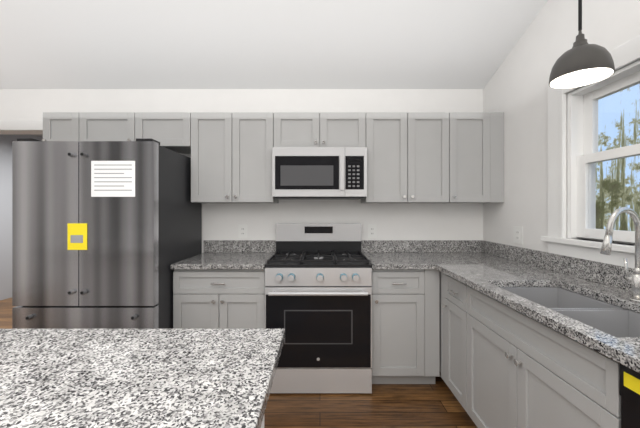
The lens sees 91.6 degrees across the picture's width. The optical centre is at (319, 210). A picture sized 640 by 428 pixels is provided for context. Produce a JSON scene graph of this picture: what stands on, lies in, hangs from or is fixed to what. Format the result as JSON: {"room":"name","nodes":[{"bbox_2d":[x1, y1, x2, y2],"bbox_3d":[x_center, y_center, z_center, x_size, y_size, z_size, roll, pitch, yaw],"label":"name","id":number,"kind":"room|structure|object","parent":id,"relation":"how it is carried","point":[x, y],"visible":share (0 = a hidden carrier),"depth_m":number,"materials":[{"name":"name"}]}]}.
{"room":"kitchen","nodes":[
{"label":"kitchen","id":0,"kind":"room"},
{"bbox_2d":[0,134,42,299],"bbox_3d":[-4.675,0.000,4.440,0.150,2.600,2.880,0,0,0],"label":"wall","id":1,"kind":"structure","parent":0,"point":[6,140],"depth_m":4.55,"materials":[{"name":"grey paint"}]},
{"bbox_2d":[0,297,477,427],"bbox_3d":[-1.552,1.325,1.575,6.395,0.050,8.650,0,0,0],"label":"floor","id":2,"kind":"structure","parent":0,"point":[437,404],"depth_m":2.04,"materials":[{"name":"brown wood"}]},
{"bbox_2d":[12,139,201,328],"bbox_3d":[-1.524,0.418,2.396,0.909,1.763,0.849,0,0,0],"label":"refrigerator","id":3,"kind":"object","parent":2,"relation":"on","point":[106,234],"visible":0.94,"depth_m":2.00,"materials":[{"name":"metal"}]},
{"bbox_2d":[173,269,264,328],"bbox_3d":[-0.728,0.860,2.529,0.664,0.880,0.638,0,0,0],"label":"base cabinet","id":4,"kind":"object","parent":2,"relation":"on","point":[218,298],"visible":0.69,"depth_m":2.24,"materials":[{"name":"grey wood"}]},
{"bbox_2d":[171,240,275,268],"bbox_3d":[-0.728,0.347,2.526,0.665,0.145,0.643,0,0,0],"label":"countertop","id":5,"kind":"structure","parent":4,"relation":"on","point":[237,254],"depth_m":2.64,"materials":[{"name":"stone"}]},
{"bbox_2d":[264,223,371,392],"bbox_3d":[-0.012,0.709,2.476,0.760,1.182,0.708,0,0,0],"label":"range","id":6,"kind":"object","parent":2,"relation":"on","point":[318,293],"visible":0.96,"depth_m":2.19,"materials":[{"name":"metal"}]},
{"bbox_2d":[371,269,439,383],"bbox_3d":[0.618,0.860,2.529,0.491,0.880,0.638,0,0,0],"label":"base cabinet","id":7,"kind":"object","parent":2,"relation":"on","point":[405,326],"visible":0.9,"depth_m":2.24,"materials":[{"name":"grey wood"}]},
{"bbox_2d":[361,240,432,268],"bbox_3d":[0.581,0.347,2.525,0.420,0.145,0.646,0,0,0],"label":"countertop","id":8,"kind":"structure","parent":7,"relation":"on","point":[382,254],"depth_m":2.76,"materials":[{"name":"stone"}]},
{"bbox_2d":[440,272,467,411],"bbox_3d":[1.164,0.860,2.343,0.658,0.880,1.010,0,0,0],"label":"base cabinet","id":9,"kind":"object","parent":2,"relation":"on","point":[453,331],"visible":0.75,"depth_m":2.03,"materials":[{"name":"grey wood"}]},
{"bbox_2d":[421,240,639,372],"bbox_3d":[1.142,0.347,1.249,0.702,0.145,3.198,0,0,0],"label":"countertop","id":10,"kind":"structure","parent":9,"relation":"on","point":[489,268],"depth_m":1.70,"materials":[{"name":"stone"}]},
{"bbox_2d":[500,287,639,336],"bbox_3d":[1.100,0.562,1.323,0.416,0.280,0.771,0,0,0],"label":"sink","id":11,"kind":"object","parent":10,"relation":"in","point":[612,320],"visible":0.19,"depth_m":1.34,"materials":[{"name":"metal"}]},
{"bbox_2d":[600,207,639,301],"bbox_3d":[1.253,0.186,1.313,0.245,0.397,0.157,0,0,0],"label":"faucet","id":12,"kind":"object","parent":10,"relation":"on","point":[633,278],"visible":1,"depth_m":1.30,"materials":[{"name":"silver metal"}]},
{"bbox_2d":[467,286,621,427],"bbox_3d":[1.165,0.860,1.368,0.655,0.880,0.936,0,0,0],"label":"base cabinet","id":13,"kind":"object","parent":2,"relation":"on","point":[524,371],"visible":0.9,"depth_m":1.29,"materials":[{"name":"grey wood"}]},
{"bbox_2d":[619,363,639,427],"bbox_3d":[1.171,0.862,0.596,0.643,0.876,0.596,0,0,0],"label":"dishwasher","id":14,"kind":"object","parent":2,"relation":"on","point":[629,386],"visible":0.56,"depth_m":0.86,"materials":[{"name":"black metal"}]},
{"bbox_3d":[-1.428,0.860,0.172,2.584,0.880,1.184,0,0,0],"label":"kitchen island","id":15,"kind":"object","parent":2,"relation":"on","visible":0},
{"bbox_2d":[0,329,284,427],"bbox_3d":[-1.432,0.403,0.282,2.636,0.035,1.464,0,0,0],"label":"island countertop","id":16,"kind":"structure","parent":15,"relation":"on","point":[136,378],"depth_m":0.72,"materials":[{"name":"stone"}]},
{"bbox_2d":[0,89,482,252],"bbox_3d":[-1.552,-1.000,2.925,6.395,4.600,0.150,0,0,0],"label":"wall","id":17,"kind":"structure","parent":0,"point":[420,221],"depth_m":2.85,"materials":[{"name":"paint"}]},
{"bbox_2d":[0,120,42,129],"bbox_3d":[-2.925,0.240,2.840,1.330,2.120,0.016,0,0,0],"label":"trim","id":18,"kind":"structure","parent":17,"relation":"attached to","point":[21,124],"depth_m":2.83,"materials":[{"name":"white"}]},
{"bbox_2d":[42,112,190,153],"bbox_3d":[-1.649,-0.656,2.671,1.200,0.278,0.355,0,0,0],"label":"upper cabinet","id":19,"kind":"object","parent":17,"relation":"attached to","point":[170,130],"visible":0.77,"depth_m":2.52,"materials":[{"name":"grey wood"}]},
{"bbox_2d":[191,112,278,202],"bbox_3d":[-0.714,-0.429,2.671,0.671,0.732,0.355,0,0,0],"label":"upper cabinet","id":20,"kind":"object","parent":17,"relation":"attached to","point":[231,157],"visible":1,"depth_m":2.53,"materials":[{"name":"grey wood"}]},
{"bbox_2d":[238,224,246,237],"bbox_3d":[-0.706,0.193,2.845,0.080,0.128,0.006,0,0,0],"label":"electrical outlet","id":21,"kind":"object","parent":17,"relation":"attached to","point":[242,230],"visible":1,"depth_m":2.84,"materials":[{"name":"white plastic"}]},
{"bbox_2d":[274,112,365,146],"bbox_3d":[-0.003,-0.648,2.671,0.750,0.294,0.355,0,0,0],"label":"upper cabinet","id":22,"kind":"object","parent":17,"relation":"attached to","point":[320,129],"visible":0.81,"depth_m":2.52,"materials":[{"name":"grey wood"}]},
{"bbox_2d":[272,147,366,198],"bbox_3d":[-0.003,-0.298,2.634,0.746,0.402,0.428,0,0,0],"label":"microwave","id":23,"kind":"object","parent":22,"relation":"attached to","point":[319,172],"visible":1,"depth_m":2.45,"materials":[{"name":"metal"}]},
{"bbox_2d":[368,224,376,237],"bbox_3d":[0.477,0.193,2.845,0.080,0.128,0.006,0,0,0],"label":"electrical outlet","id":24,"kind":"object","parent":17,"relation":"attached to","point":[372,230],"visible":1,"depth_m":2.84,"materials":[{"name":"white plastic"}]},
{"bbox_2d":[361,112,448,202],"bbox_3d":[0.711,-0.429,2.671,0.677,0.732,0.355,0,0,0],"label":"upper cabinet","id":25,"kind":"object","parent":17,"relation":"attached to","point":[408,157],"visible":0.98,"depth_m":2.53,"materials":[{"name":"grey wood"}]},
{"bbox_2d":[447,112,503,202],"bbox_3d":[1.271,-0.429,2.671,0.444,0.732,0.355,0,0,0],"label":"upper cabinet","id":26,"kind":"object","parent":17,"relation":"attached to","point":[476,157],"visible":0.94,"depth_m":2.52,"materials":[{"name":"grey wood"}]},
{"bbox_2d":[0,0,547,88],"bbox_3d":[-1.552,-2.069,0.125,6.395,2.018,5.750,0,0,0],"label":"ceiling","id":27,"kind":"structure","parent":0,"point":[257,44],"depth_m":2.37,"materials":[{"name":"white paint"}]},
{"bbox_2d":[549,0,614,88],"bbox_3d":[1.103,-1.085,1.320,0.215,1.056,0.215,0,0,0],"label":"pendant lamp","id":28,"kind":"object","parent":27,"relation":"hanging from","point":[582,62],"visible":1,"depth_m":1.30,"materials":[{"name":"brown metal"}]},
{"bbox_2d":[483,0,639,251],"bbox_3d":[1.570,-1.000,0.125,0.150,4.600,5.750,0,0,0],"label":"wall","id":29,"kind":"structure","parent":0,"point":[515,90],"depth_m":2.17,"materials":[{"name":"paint"}]},
{"bbox_2d":[513,226,522,243],"bbox_3d":[1.490,0.188,2.342,0.006,0.128,0.108,0,0,0],"label":"electrical outlet","id":30,"kind":"object","parent":29,"relation":"attached to","point":[517,235],"visible":1,"depth_m":2.34,"materials":[{"name":"white plastic"}]},
{"bbox_2d":[541,35,639,268],"bbox_3d":[1.548,-0.268,1.300,0.195,1.085,1.490,0,0,0],"label":"window","id":31,"kind":"structure","parent":29,"relation":"in","point":[584,156],"depth_m":1.82,"materials":[{"name":"white wood"}]},
{"label":"outside","id":32,"kind":"structure","parent":0,"visible":0},
{"bbox_2d":[596,84,639,230],"bbox_3d":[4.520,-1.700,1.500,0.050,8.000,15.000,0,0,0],"label":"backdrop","id":33,"kind":"structure","parent":32,"point":[608,114],"depth_m":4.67,"materials":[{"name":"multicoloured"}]}
]}

